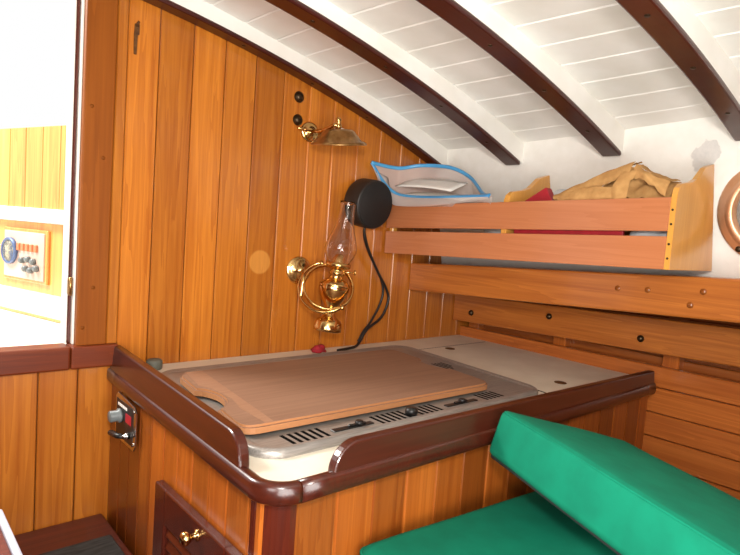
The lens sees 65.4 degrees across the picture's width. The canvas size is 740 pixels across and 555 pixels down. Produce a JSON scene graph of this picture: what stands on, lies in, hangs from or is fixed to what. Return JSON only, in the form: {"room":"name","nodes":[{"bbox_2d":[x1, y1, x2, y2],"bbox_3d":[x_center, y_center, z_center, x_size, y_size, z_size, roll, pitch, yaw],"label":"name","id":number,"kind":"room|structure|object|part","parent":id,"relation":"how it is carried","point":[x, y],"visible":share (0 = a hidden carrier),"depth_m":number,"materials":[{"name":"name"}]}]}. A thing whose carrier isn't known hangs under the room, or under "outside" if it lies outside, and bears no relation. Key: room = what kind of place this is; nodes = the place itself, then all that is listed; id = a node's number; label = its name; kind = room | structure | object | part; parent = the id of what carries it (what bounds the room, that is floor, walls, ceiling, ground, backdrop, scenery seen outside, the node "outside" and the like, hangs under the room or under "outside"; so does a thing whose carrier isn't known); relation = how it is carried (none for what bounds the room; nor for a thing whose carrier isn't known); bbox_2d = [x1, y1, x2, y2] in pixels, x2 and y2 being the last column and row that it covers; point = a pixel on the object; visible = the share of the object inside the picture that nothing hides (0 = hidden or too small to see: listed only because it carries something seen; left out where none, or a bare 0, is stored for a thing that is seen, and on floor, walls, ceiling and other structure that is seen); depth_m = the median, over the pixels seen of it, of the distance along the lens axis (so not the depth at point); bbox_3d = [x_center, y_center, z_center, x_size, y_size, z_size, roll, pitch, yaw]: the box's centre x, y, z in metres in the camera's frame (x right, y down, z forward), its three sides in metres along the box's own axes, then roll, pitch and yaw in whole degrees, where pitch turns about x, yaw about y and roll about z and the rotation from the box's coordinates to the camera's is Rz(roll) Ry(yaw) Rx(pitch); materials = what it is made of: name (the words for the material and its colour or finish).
{"room":"ship interior","nodes":[
{"label":"ship interior","id":0,"kind":"room"},
{"bbox_2d":[0,0,468,535],"bbox_3d":[-0.673,0.113,0.969,2.679,1.327,0.020,0,6,-42],"label":"wall","id":1,"kind":"structure","parent":0,"point":[222,188],"depth_m":1.21,"materials":[{"name":"brown wood"}]},
{"bbox_2d":[0,343,117,375],"bbox_3d":[-0.750,0.145,0.901,0.674,0.043,0.046,0,6,-42],"label":"trim","id":2,"kind":"structure","parent":1,"relation":"attached to","point":[27,359],"depth_m":1.03,"materials":[{"name":"brown wood"}]},
{"bbox_2d":[60,0,84,343],"bbox_3d":[-0.544,-0.250,1.057,0.013,0.748,0.042,0,6,-42],"label":"door frame","id":3,"kind":"structure","parent":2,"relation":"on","point":[77,7],"depth_m":1.05,"materials":[{"name":"white wood"}]},
{"bbox_2d":[74,0,118,345],"bbox_3d":[-0.507,-0.226,1.065,0.054,0.710,0.029,0,6,-42],"label":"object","id":4,"kind":"structure","parent":1,"relation":"attached to","point":[100,16],"depth_m":1.06,"materials":[{"name":"brown wood"}]},
{"bbox_2d":[106,0,129,342],"bbox_3d":[-0.480,-0.216,1.091,0.019,0.690,0.023,0,6,-42],"label":"trim","id":5,"kind":"structure","parent":1,"relation":"attached to","point":[123,5],"depth_m":1.08,"materials":[{"name":"brown wood"}]},
{"bbox_2d":[134,21,139,54],"bbox_3d":[-0.436,-0.449,1.079,0.010,0.061,0.010,0,6,-42],"label":"hook","id":6,"kind":"object","parent":1,"relation":"attached to","point":[137,25],"visible":1,"depth_m":1.08,"materials":[{"name":"metal"}]},
{"bbox_2d":[293,114,302,125],"bbox_3d":[-0.165,-0.364,1.331,0.026,0.026,0.011,0,6,-42],"label":"stud","id":7,"kind":"object","parent":1,"relation":"attached to","point":[297,119],"visible":1,"depth_m":1.33,"materials":[{"name":"black metal"}]},
{"bbox_2d":[294,91,303,102],"bbox_3d":[-0.161,-0.416,1.327,0.026,0.026,0.011,0,6,-42],"label":"stud","id":8,"kind":"object","parent":1,"relation":"attached to","point":[299,97],"visible":1,"depth_m":1.32,"materials":[{"name":"black metal"}]},
{"bbox_2d":[287,200,356,332],"bbox_3d":[-0.104,-0.027,1.348,0.125,0.309,0.143,0,6,-42],"label":"oil lamp","id":9,"kind":"object","parent":1,"relation":"attached to","point":[341,245],"visible":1,"depth_m":1.32,"materials":[{"name":"gold metal"}]},
{"bbox_3d":[-0.166,-0.017,1.371,0.066,0.066,0.023,1,6,-36],"label":"wall plate","id":10,"kind":"part","parent":9,"relation":"part of","materials":[{"name":"gold metal"}]},
{"bbox_3d":[-0.124,0.022,1.330,0.071,0.116,0.128,0,6,-42],"label":"yoke arm","id":11,"kind":"part","parent":9,"relation":"part of","materials":[{"name":"gold metal"}]},
{"bbox_3d":[-0.073,-0.025,1.347,0.064,0.061,0.060,0,6,-42],"label":"burner","id":12,"kind":"part","parent":9,"relation":"part of","materials":[{"name":"gold metal"}]},
{"bbox_2d":[297,117,366,145],"bbox_3d":[-0.080,-0.326,1.316,0.130,0.071,0.156,0,6,-42],"label":"wall lamp","id":13,"kind":"object","parent":1,"relation":"attached to","point":[339,136],"visible":1,"depth_m":1.28,"materials":[{"name":"gold metal"}]},
{"bbox_3d":[-0.139,-0.342,1.354,0.048,0.048,0.014,1,6,-37],"label":"wall plate","id":14,"kind":"part","parent":13,"relation":"part of","materials":[{"name":"gold metal"}]},
{"bbox_3d":[-0.105,-0.342,1.321,0.089,0.018,0.015,8,6,40],"label":"arm","id":15,"kind":"part","parent":13,"relation":"part of","materials":[{"name":"gold metal"}]},
{"bbox_3d":[-0.070,-0.315,1.308,0.127,0.050,0.128,0,6,-42],"label":"lamp shade","id":16,"kind":"part","parent":13,"relation":"part of","materials":[{"name":"gold metal"}]},
{"bbox_2d":[344,178,391,228],"bbox_3d":[-0.004,-0.188,1.468,0.126,0.128,0.071,0,6,-42],"label":"fan","id":17,"kind":"object","parent":1,"relation":"attached to","point":[373,198],"visible":0.94,"depth_m":1.44,"materials":[{"name":"black plastic"}]},
{"bbox_2d":[337,227,389,350],"bbox_3d":[-0.012,0.027,1.490,0.021,0.311,0.192,8,6,39],"label":"cable","id":18,"kind":"object","parent":17,"relation":"hanging from","point":[368,326],"visible":0.98,"depth_m":1.52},
{"bbox_3d":[0.015,-0.182,1.450,0.118,0.117,0.017,0,6,-45],"label":"plate","id":19,"kind":"part","parent":17,"relation":"part of","materials":[{"name":"black plastic"}]},
{"bbox_2d":[203,0,739,149],"bbox_3d":[-0.076,-0.310,0.248,2.314,0.423,1.750,0,6,-42],"label":"ceiling","id":20,"kind":"structure","parent":0,"point":[598,43],"depth_m":1.09,"materials":[{"name":"white paint"}]},
{"bbox_2d":[142,0,447,164],"bbox_3d":[-0.585,-0.447,0.924,2.148,0.279,0.037,0,6,-42],"label":"beam","id":21,"kind":"structure","parent":20,"relation":"attached to","point":[200,13],"depth_m":1.30,"materials":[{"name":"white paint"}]},
{"bbox_2d":[265,0,523,164],"bbox_3d":[-0.423,-0.417,0.741,2.148,0.264,0.044,0,6,-42],"label":"beam","id":22,"kind":"structure","parent":20,"relation":"attached to","point":[323,16],"depth_m":1.17,"materials":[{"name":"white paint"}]},
{"bbox_2d":[416,0,624,155],"bbox_3d":[-0.255,-0.380,0.552,2.148,0.224,0.043,0,6,-42],"label":"beam","id":23,"kind":"structure","parent":20,"relation":"attached to","point":[474,19],"depth_m":1.02,"materials":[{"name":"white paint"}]},
{"bbox_2d":[615,0,739,140],"bbox_3d":[-0.091,-0.291,0.366,2.148,0.266,0.040,0,6,-42],"label":"beam","id":24,"kind":"structure","parent":20,"relation":"attached to","point":[671,24],"depth_m":0.85,"materials":[{"name":"dark brown varnished wood"},{"name":"white paint"}]},
{"bbox_2d":[440,116,739,277],"bbox_3d":[0.792,-0.130,1.043,0.079,0.400,1.750,0,6,-42],"label":"wall","id":25,"kind":"structure","parent":0,"point":[675,150],"depth_m":1.27,"materials":[{"name":"white paint"}]},
{"bbox_2d":[384,164,713,270],"bbox_3d":[0.371,-0.141,1.348,0.227,0.228,0.732,0,6,-42],"label":"slatted shelf","id":26,"kind":"object","parent":25,"relation":"attached to","point":[686,217],"visible":0.98,"depth_m":1.14,"materials":[{"name":"reddish-orange varnished wood"},{"name":"pale yellow pine"}]},
{"bbox_2d":[370,161,491,206],"bbox_3d":[0.178,-0.221,1.440,0.343,0.143,0.153,8,6,38],"label":"bag","id":27,"kind":"object","parent":26,"relation":"on","point":[390,175],"visible":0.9,"depth_m":1.50,"materials":[{"name":"white fabric"}]},
{"bbox_2d":[404,192,456,195],"bbox_3d":[0.172,-0.206,1.464,0.207,0.026,0.062,8,6,42],"label":"folded paper","id":28,"kind":"object","parent":27,"relation":"in","point":[412,193],"visible":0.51,"depth_m":1.48,"materials":[{"name":"white paper"}]},
{"bbox_2d":[395,179,467,191],"bbox_3d":[0.156,-0.238,1.482,0.183,0.040,0.062,8,6,42],"label":"folded paper","id":29,"kind":"object","parent":27,"relation":"in","point":[440,184],"visible":1,"depth_m":1.47,"materials":[{"name":"white paper"}]},
{"bbox_2d":[484,229,500,232],"bbox_3d":[0.279,-0.079,1.329,0.034,0.070,0.060,0,6,-42],"label":"paper","id":30,"kind":"object","parent":26,"relation":"on","point":[485,230],"visible":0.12,"depth_m":1.34,"materials":[{"name":"white paper"}]},
{"bbox_2d":[526,188,554,200],"bbox_3d":[0.374,-0.121,1.241,0.022,0.142,0.128,0,6,-42],"label":"cloth","id":31,"kind":"object","parent":26,"relation":"on","point":[546,194],"visible":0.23,"depth_m":1.23,"materials":[{"name":"red fabric"}]},
{"bbox_2d":[553,189,566,194],"bbox_3d":[0.435,-0.122,1.296,0.080,0.153,0.080,0,6,-42],"label":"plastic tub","id":32,"kind":"object","parent":26,"relation":"on","point":[558,191],"visible":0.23,"depth_m":1.27,"materials":[{"name":"white plastic"}]},
{"bbox_2d":[514,230,624,235],"bbox_3d":[0.398,-0.075,1.180,0.008,0.074,0.242,0,6,-42],"label":"folder","id":33,"kind":"object","parent":26,"relation":"on","point":[570,232],"visible":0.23,"depth_m":1.16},
{"bbox_2d":[553,161,681,235],"bbox_3d":[0.501,-0.154,1.151,0.160,0.141,0.246,0,6,-42],"label":"bundle","id":34,"kind":"object","parent":26,"relation":"on","point":[625,181],"visible":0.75,"depth_m":1.08,"materials":[{"name":"beige fabric"}]},
{"bbox_2d":[629,231,666,235],"bbox_3d":[0.556,-0.062,1.099,0.131,0.074,0.081,0,6,-42],"label":"cloth","id":35,"kind":"object","parent":26,"relation":"on","point":[633,233],"visible":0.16,"depth_m":1.06,"materials":[{"name":"white fabric"}]},
{"bbox_2d":[409,263,739,322],"bbox_3d":[0.739,0.045,1.021,0.130,0.168,1.749,0,6,-42],"label":"stringer","id":36,"kind":"object","parent":25,"relation":"attached to","point":[696,297],"visible":1,"depth_m":1.22,"materials":[{"name":"brown wood"}]},
{"bbox_2d":[717,172,739,254],"bbox_3d":[0.746,-0.122,1.053,0.040,0.205,0.206,0,6,-42],"label":"porthole","id":37,"kind":"object","parent":25,"relation":"attached to","point":[728,209],"visible":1,"depth_m":1.11,"materials":[{"name":"brown metal"}]},
{"bbox_3d":[0.750,-0.122,1.056,0.016,0.136,0.136,0,6,-42],"label":"glass","id":38,"kind":"part","parent":37,"relation":"part of","materials":[{"name":"clear glass"}]},
{"bbox_2d":[460,325,739,499],"bbox_3d":[0.801,0.550,1.148,0.136,0.643,1.750,0,6,-42],"label":"lining","id":39,"kind":"object","parent":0,"point":[692,420],"visible":0.06,"depth_m":1.31,"materials":[{"name":"brown wood"}]},
{"bbox_2d":[484,307,739,381],"bbox_3d":[0.853,0.168,1.140,0.190,0.310,1.750,0,6,-42],"label":"hull planking","id":40,"kind":"object","parent":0,"point":[722,371],"depth_m":1.44,"materials":[{"name":"brown wood"}]},
{"bbox_2d":[469,322,483,328],"bbox_3d":[0.341,0.109,1.806,0.042,0.150,0.038,0,6,-42],"label":"rib","id":41,"kind":"object","parent":40,"relation":"attached to","point":[475,325],"visible":0.02,"depth_m":1.79,"materials":[{"name":"brown wood"}]},
{"bbox_2d":[553,306,572,346],"bbox_3d":[0.535,0.140,1.587,0.042,0.150,0.038,0,6,-42],"label":"rib","id":42,"kind":"object","parent":40,"relation":"attached to","point":[556,340],"visible":0.02,"depth_m":1.57,"materials":[{"name":"brown wood"}]},
{"bbox_2d":[453,295,739,366],"bbox_3d":[0.851,0.155,1.136,0.058,0.138,1.749,0,6,-42],"label":"bolted timber","id":43,"kind":"object","parent":40,"relation":"attached to","point":[701,341],"visible":0.95,"depth_m":1.40,"materials":[{"name":"brown wood"}]},
{"bbox_2d":[662,317,689,369],"bbox_3d":[0.726,0.171,1.371,0.042,0.150,0.038,0,6,-42],"label":"rib","id":44,"kind":"object","parent":40,"relation":"attached to","point":[674,362],"visible":0.26,"depth_m":1.36,"materials":[{"name":"brown wood"}]},
{"bbox_3d":[-0.130,0.877,0.370,2.700,0.020,1.750,0,6,-42],"label":"floor","id":45,"kind":"structure","parent":0,"visible":0},
{"bbox_2d":[0,509,22,554],"bbox_3d":[-0.593,0.584,0.636,0.360,0.453,0.318,0,6,-42],"label":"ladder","id":46,"kind":"object","parent":45,"relation":"on","point":[8,543],"visible":1,"depth_m":0.78,"materials":[{"name":"white wood"}]},
{"bbox_2d":[14,514,132,554],"bbox_3d":[-0.701,0.628,0.832,0.658,0.319,0.253,0,6,-42],"label":"step","id":47,"kind":"structure","parent":45,"relation":"on","point":[91,535],"depth_m":1.03,"materials":[{"name":"brown wood"}]},
{"bbox_2d":[107,384,647,554],"bbox_3d":[0.043,0.516,1.249,1.081,0.584,0.592,0,6,-42],"label":"base cabinet","id":48,"kind":"object","parent":45,"relation":"on","point":[164,498],"depth_m":0.86,"materials":[{"name":"brown wood"}]},
{"bbox_3d":[-0.462,0.250,1.042,0.020,0.026,0.026,0,6,-42],"label":"knob","id":49,"kind":"part","parent":48,"relation":"part of","materials":[{"name":"grey plastic"}]},
{"bbox_3d":[-0.450,0.279,1.021,0.042,0.012,0.011,8,6,37],"label":"toggle lever","id":50,"kind":"part","parent":48,"relation":"part of","materials":[{"name":"black plastic"}]},
{"bbox_3d":[-0.446,0.256,1.024,0.027,0.087,0.104,0,6,-42],"label":"control panel","id":51,"kind":"part","parent":48,"relation":"part of","materials":[{"name":"brown wood"}]},
{"bbox_3d":[-0.330,0.514,0.931,0.016,0.584,0.573,0,6,-41],"label":"panel","id":52,"kind":"part","parent":48,"relation":"part of","materials":[{"name":"brown wood"}]},
{"bbox_3d":[-0.245,0.351,0.778,0.024,0.020,0.020,0,6,-42],"label":"knob","id":53,"kind":"part","parent":48,"relation":"part of","materials":[{"name":"gold metal"}]},
{"bbox_3d":[-0.259,0.560,0.822,0.014,0.460,0.269,0,6,-42],"label":"door","id":54,"kind":"part","parent":48,"relation":"part of","materials":[{"name":"brown wood"}]},
{"bbox_3d":[-0.137,0.544,0.724,0.057,0.584,0.026,4,5,3],"label":"corner post","id":55,"kind":"part","parent":48,"relation":"part of","materials":[{"name":"brown wood"}]},
{"bbox_2d":[107,335,655,506],"bbox_3d":[0.085,0.200,1.223,1.068,0.071,0.618,0,6,-42],"label":"countertop","id":56,"kind":"structure","parent":48,"relation":"on","point":[567,389],"depth_m":0.87,"materials":[{"name":"beige laminate"}]},
{"bbox_2d":[146,358,162,369],"bbox_3d":[-0.426,0.171,1.139,0.031,0.020,0.031,0,6,-42],"label":"stopper","id":57,"kind":"object","parent":56,"relation":"on","point":[156,363],"visible":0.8,"depth_m":1.13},
{"bbox_3d":[-0.323,0.185,0.911,0.019,0.051,0.541,0,6,-40],"label":"fiddle rail","id":58,"kind":"part","parent":56,"relation":"part of","materials":[{"name":"brown wood"}]},
{"bbox_2d":[310,344,326,352],"bbox_3d":[-0.124,0.172,1.402,0.042,0.020,0.029,0,6,-42],"label":"rag","id":59,"kind":"object","parent":56,"relation":"on","point":[320,348],"visible":0.99,"depth_m":1.39,"materials":[{"name":"fabric"}]},
{"bbox_2d":[162,345,537,458],"bbox_3d":[-0.026,0.201,1.125,0.697,0.021,0.459,0,6,-42],"label":"stove","id":60,"kind":"object","parent":56,"relation":"in","point":[304,439],"visible":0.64,"depth_m":0.95,"materials":[{"name":"metal"}]},
{"bbox_2d":[180,350,486,434],"bbox_3d":[-0.057,0.193,1.079,0.568,0.013,0.325,0,6,-42],"label":"cutting board","id":61,"kind":"object","parent":60,"relation":"on","point":[265,397],"visible":0.98,"depth_m":1.01,"materials":[{"name":"brown wood"}]},
{"bbox_3d":[-0.020,0.219,0.867,0.034,0.006,0.014,0,6,-42],"label":"slider knob","id":62,"kind":"part","parent":60,"relation":"part of","materials":[{"name":"black plastic"}]},
{"bbox_3d":[0.068,0.218,0.942,0.022,0.012,0.022,0,6,-42],"label":"knob","id":63,"kind":"part","parent":60,"relation":"part of","materials":[{"name":"black plastic"}]},
{"bbox_3d":[0.162,0.219,1.028,0.034,0.006,0.014,0,6,-42],"label":"slider knob","id":64,"kind":"part","parent":60,"relation":"part of","materials":[{"name":"black plastic"}]},
{"bbox_3d":[0.300,0.227,1.020,0.932,0.041,0.018,0,6,-42],"label":"fiddle rail","id":65,"kind":"part","parent":56,"relation":"part of","materials":[{"name":"brown wood"}]},
{"bbox_3d":[0.353,0.214,1.435,0.346,0.001,0.429,0,6,-42],"label":"hatch lid","id":66,"kind":"part","parent":56,"relation":"part of","materials":[{"name":"beige laminate"}]},
{"bbox_3d":[0.261,0.547,1.063,1.003,0.584,0.016,0,6,-42],"label":"panel","id":67,"kind":"part","parent":48,"relation":"part of","materials":[{"name":"brown wood"}]},
{"bbox_3d":[0.610,0.692,0.751,0.792,0.395,0.880,0,6,-42],"label":"settee base","id":68,"kind":"object","parent":45,"relation":"on","visible":0},
{"bbox_2d":[360,491,616,554],"bbox_3d":[0.468,0.445,0.598,0.600,0.099,0.863,1,6,-36],"label":"seat cushion","id":69,"kind":"object","parent":68,"relation":"on","point":[526,524],"visible":0.43,"depth_m":0.81,"materials":[{"name":"green fabric"}]},
{"bbox_2d":[490,411,739,554],"bbox_3d":[0.405,0.314,0.708,0.279,0.160,0.525,2,5,-22],"label":"cushion","id":70,"kind":"object","parent":69,"relation":"on","point":[631,500],"visible":1,"depth_m":0.71,"materials":[{"name":"green fabric"}]},
{"label":"outside","id":71,"kind":"structure","parent":0,"visible":0},
{"bbox_2d":[0,206,65,346],"bbox_3d":[-1.241,-0.032,1.184,1.200,0.299,0.929,7,5,31],"label":"wall","id":72,"kind":"structure","parent":71,"point":[16,329],"depth_m":1.41,"materials":[{"name":"white paint"}]},
{"bbox_2d":[1,226,49,285],"bbox_3d":[-0.875,-0.057,1.455,0.200,0.134,0.021,7,5,31],"label":"panel","id":73,"kind":"object","parent":72,"relation":"attached to","point":[25,253],"visible":1,"depth_m":1.44,"materials":[{"name":"light wood"},{"name":"plastic"}]},
{"bbox_2d":[20,243,24,250],"bbox_3d":[-0.875,-0.076,1.452,0.012,0.018,0.006,7,5,31],"label":"switch","id":74,"kind":"object","parent":73,"relation":"attached to","point":[22,245],"depth_m":1.45,"materials":[{"name":"plastic"}]},
{"bbox_2d":[33,245,37,252],"bbox_3d":[-0.825,-0.071,1.422,0.012,0.018,0.006,7,5,31],"label":"switch","id":75,"kind":"object","parent":73,"relation":"attached to","point":[35,247],"depth_m":1.42,"materials":[{"name":"orange plastic"}]},
{"bbox_2d":[0,219,63,322],"bbox_3d":[-1.019,-0.040,1.554,1.200,0.237,0.006,7,5,31],"label":"trim","id":76,"kind":"structure","parent":72,"relation":"attached to","point":[54,287],"depth_m":1.42,"materials":[{"name":"wood"}]},
{"bbox_2d":[0,125,66,209],"bbox_3d":[-0.996,-0.290,1.550,1.207,0.210,0.025,7,5,31],"label":"panel","id":77,"kind":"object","parent":72,"relation":"attached to","point":[32,159],"depth_m":1.44,"materials":[{"name":"yellow wood"}]}
]}

